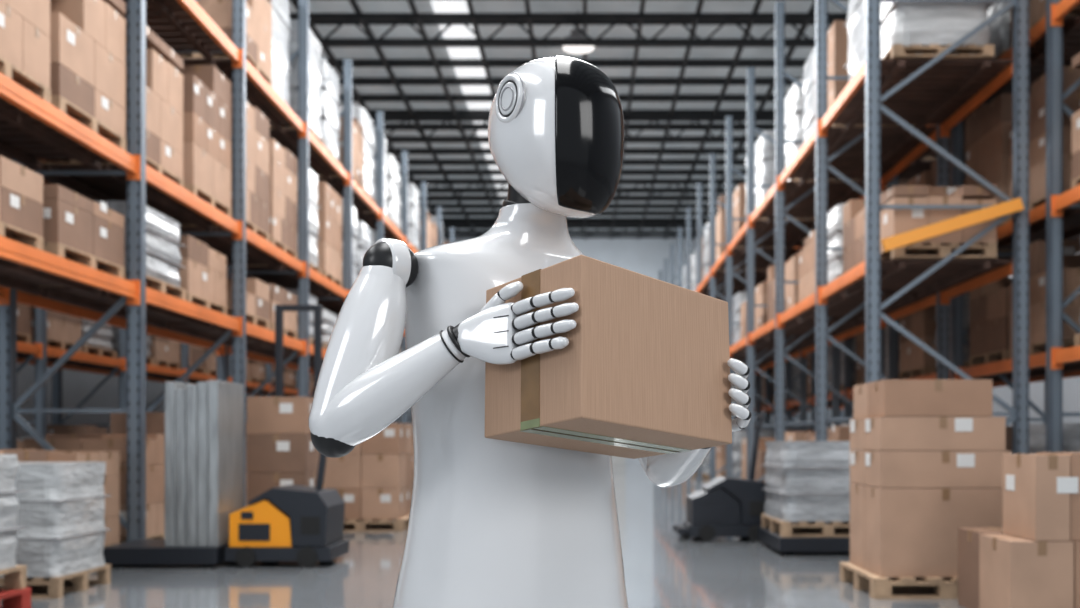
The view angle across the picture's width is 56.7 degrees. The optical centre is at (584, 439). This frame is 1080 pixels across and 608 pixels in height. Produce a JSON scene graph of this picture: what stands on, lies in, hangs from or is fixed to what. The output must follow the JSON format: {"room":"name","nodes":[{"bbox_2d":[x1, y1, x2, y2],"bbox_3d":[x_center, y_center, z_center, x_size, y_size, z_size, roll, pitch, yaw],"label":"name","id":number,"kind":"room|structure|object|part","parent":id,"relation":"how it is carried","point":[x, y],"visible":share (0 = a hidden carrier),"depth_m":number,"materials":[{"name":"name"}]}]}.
{"room":"workspace","nodes":[
{"label":"workspace","id":0,"kind":"room"},
{"bbox_2d":[17,363,265,435],"bbox_3d":[-13.600,-4.340,19.500,0.200,10.800,55.000,0,0,0],"label":"wall","id":1,"kind":"structure","parent":0,"point":[76,385],"depth_m":26.81,"materials":[{"name":"paint"}]},
{"bbox_2d":[0,463,964,607],"bbox_3d":[-1.000,1.160,19.500,25.000,0.200,55.000,0,0,0],"label":"floor","id":2,"kind":"structure","parent":0,"point":[663,569],"depth_m":7.60,"materials":[{"name":"concrete"}]},
{"bbox_2d":[0,587,30,607],"bbox_3d":[-3.930,0.990,5.860,0.950,0.140,0.760,0,0,0],"label":"pallet","id":3,"kind":"object","parent":2,"relation":"on","point":[11,598],"visible":0.93,"depth_m":6.14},
{"bbox_2d":[0,454,26,588],"bbox_3d":[-3.930,0.503,5.860,0.918,0.830,0.717,0,0,0],"label":"pallet","id":4,"kind":"object","parent":3,"relation":"on","point":[15,576],"visible":1,"depth_m":6.07,"materials":[{"name":"white plastic"}]},
{"bbox_2d":[0,462,110,598],"bbox_3d":[-3.830,0.610,7.050,0.626,0.900,0.739,0,0,0],"label":"pallet","id":5,"kind":"object","parent":2,"relation":"on","point":[61,509],"visible":0.85,"depth_m":6.76,"materials":[{"name":"white plastic"}]},
{"bbox_2d":[17,161,313,448],"bbox_3d":[-8.900,-2.695,23.500,1.432,7.511,33.200,0,0,0],"label":"rack","id":6,"kind":"object","parent":2,"relation":"on","point":[44,336],"visible":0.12,"depth_m":17.93,"materials":[{"name":"orange painted steel"},{"name":"blue painted steel"}]},
{"bbox_3d":[-8.900,-2.690,23.500,1.432,7.500,33.200,0,0,0],"label":"rack frame","id":7,"kind":"part","parent":6,"relation":"part of","materials":[{"name":"blue metal"}]},
{"bbox_2d":[103,380,242,566],"bbox_3d":[-3.530,0.281,8.625,0.980,1.557,0.750,0,0,0],"label":"cart","id":8,"kind":"object","parent":2,"relation":"on","point":[204,420],"visible":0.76,"depth_m":8.32,"materials":[{"name":"black"}]},
{"bbox_2d":[0,0,454,546],"bbox_3d":[-4.750,-2.790,25.750,1.432,7.700,38.700,0,0,0],"label":"rack","id":9,"kind":"object","parent":2,"relation":"on","point":[159,147],"visible":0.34,"depth_m":10.50,"materials":[{"name":"orange painted steel"},{"name":"blue painted steel"}]},
{"bbox_2d":[247,397,319,506],"bbox_3d":[-2.825,0.331,9.450,0.548,1.458,0.597,0,0,0],"label":"cartons","id":10,"kind":"object","parent":2,"relation":"on","point":[281,451],"visible":0.64,"depth_m":9.15,"materials":[{"name":"brown cardboard"}]},
{"bbox_2d":[224,453,348,567],"bbox_3d":[-2.560,0.391,8.640,0.880,1.338,0.680,0,0,0],"label":"truck","id":11,"kind":"object","parent":2,"relation":"on","point":[304,525],"visible":0.8,"depth_m":8.34,"materials":[{"name":"orange"}]},
{"bbox_2d":[275,305,323,487],"bbox_3d":[-2.950,-0.165,10.575,0.540,2.450,1.450,0,0,0],"label":"handle","id":12,"kind":"object","parent":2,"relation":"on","point":[317,309],"visible":0.12,"depth_m":10.27,"materials":[{"name":"black metal"}]},
{"bbox_2d":[324,423,412,531],"bbox_3d":[-2.600,0.431,12.050,1.020,1.258,1.000,0,0,0],"label":"stacked cardboard boxes","id":13,"kind":"object","parent":2,"relation":"on","point":[374,481],"visible":0.63,"depth_m":11.60,"materials":[{"name":"brown cardboard"}]},
{"bbox_2d":[308,56,751,607],"bbox_3d":[-0.035,0.213,1.689,0.638,1.695,0.595,0,0,21],"label":"robot","id":14,"kind":"object","parent":2,"relation":"on","point":[493,523],"visible":0.8,"depth_m":1.59,"materials":[{"name":"white plastic"}]},
{"bbox_3d":[-0.356,-0.139,1.572,0.155,0.305,0.107,0,0,-37],"label":"arm","id":15,"kind":"part","parent":14,"relation":"part of","materials":[{"name":"white plastic"}]},
{"bbox_2d":[484,255,731,458],"bbox_3d":[0.039,-0.113,1.557,0.351,0.291,0.243,0,0,-43],"label":"cardboard box","id":16,"kind":"object","parent":14,"relation":"attached to","point":[643,370],"visible":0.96,"depth_m":1.46,"materials":[{"name":"brown cardboard"}]},
{"bbox_3d":[0.113,-0.091,1.896,0.156,0.348,0.113,0,0,0],"label":"arm","id":17,"kind":"part","parent":14,"relation":"part of","materials":[{"name":"white plastic"}]},
{"bbox_2d":[673,414,765,541],"bbox_3d":[1.470,0.391,10.740,1.000,1.338,0.680,0,0,0],"label":"truck","id":18,"kind":"object","parent":2,"relation":"on","point":[724,506],"visible":0.94,"depth_m":10.44,"materials":[{"name":"black"}]},
{"bbox_2d":[758,527,849,553],"bbox_3d":[2.280,0.978,9.725,1.000,0.165,1.150,0,0,0],"label":"platform","id":19,"kind":"object","parent":2,"relation":"on","point":[789,545],"visible":0.62,"depth_m":9.15,"materials":[{"name":"black metal"}]},
{"bbox_2d":[761,441,853,536],"bbox_3d":[2.240,0.452,9.720,0.864,0.880,1.064,0,0,0],"label":"pallet","id":20,"kind":"object","parent":19,"relation":"on","point":[807,483],"visible":0.73,"depth_m":9.21,"materials":[{"name":"white plastic"}]},
{"bbox_2d":[659,0,1028,483],"bbox_3d":[3.835,-2.890,26.860,1.802,7.900,32.780,0,0,0],"label":"rack","id":21,"kind":"object","parent":2,"relation":"on","point":[869,257],"visible":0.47,"depth_m":12.84,"materials":[{"name":"blue metal"}]},
{"bbox_3d":[3.855,-2.260,10.500,1.488,0.564,0.060,0,0,0],"label":"inclined rail","id":22,"kind":"part","parent":21,"relation":"part of","materials":[{"name":"orange metal"}]},
{"bbox_2d":[735,0,1079,453],"bbox_3d":[5.575,-2.690,20.175,1.482,7.500,24.950,0,0,0],"label":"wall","id":23,"kind":"structure","parent":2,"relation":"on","point":[981,318],"depth_m":11.80,"materials":[{"name":"blue metal"}]},
{"bbox_2d":[839,379,1010,598],"bbox_3d":[2.420,0.326,7.100,1.000,1.468,0.900,0,0,0],"label":"stacked cardboard boxes","id":24,"kind":"object","parent":2,"relation":"on","point":[926,460],"visible":0.86,"depth_m":6.71,"materials":[{"name":"brown cardboard"}]},
{"bbox_2d":[958,452,1079,607],"bbox_3d":[2.805,0.566,6.000,0.886,0.988,0.897,0,0,0],"label":"pile","id":25,"kind":"object","parent":2,"relation":"on","point":[1032,561],"visible":1,"depth_m":5.56,"materials":[{"name":"brown cardboard"}]},
{"bbox_2d":[289,0,848,229],"bbox_3d":[-1.000,-9.825,19.500,25.000,0.230,55.000,0,0,0],"label":"ceiling","id":26,"kind":"structure","parent":0,"point":[315,6],"depth_m":25.38,"materials":[{"name":"white"}]},
{"bbox_2d":[289,0,847,239],"bbox_3d":[-1.000,-9.195,19.650,24.800,1.010,54.300,0,0,0],"label":"roof truss","id":27,"kind":"object","parent":26,"relation":"attached to","point":[358,18],"visible":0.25,"depth_m":28.07,"materials":[{"name":"grey metal"}]},
{"bbox_2d":[562,20,594,39],"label":"lamp","id":28,"kind":"object","parent":26,"relation":"attached to","point":[576,34],"depth_m":22.32,"materials":[{"name":"grey metal"}]},
{"bbox_2d":[561,46,595,53],"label":"lamp","id":29,"kind":"object","parent":26,"relation":"attached to","point":[571,49],"depth_m":22.70,"materials":[{"name":"white"}]},
{"bbox_2d":[393,238,829,462],"bbox_3d":[-1.000,-4.340,47.060,25.000,10.800,0.280,0,0,0],"label":"wall","id":30,"kind":"structure","parent":0,"point":[645,256],"depth_m":47.00,"materials":[{"name":"paint"}]},
{"bbox_2d":[830,276,1079,426],"bbox_3d":[11.600,-4.340,19.500,0.200,10.800,55.000,0,0,0],"label":"wall","id":31,"kind":"structure","parent":0,"point":[1071,386],"depth_m":25.25,"materials":[{"name":"paint"}]}
]}

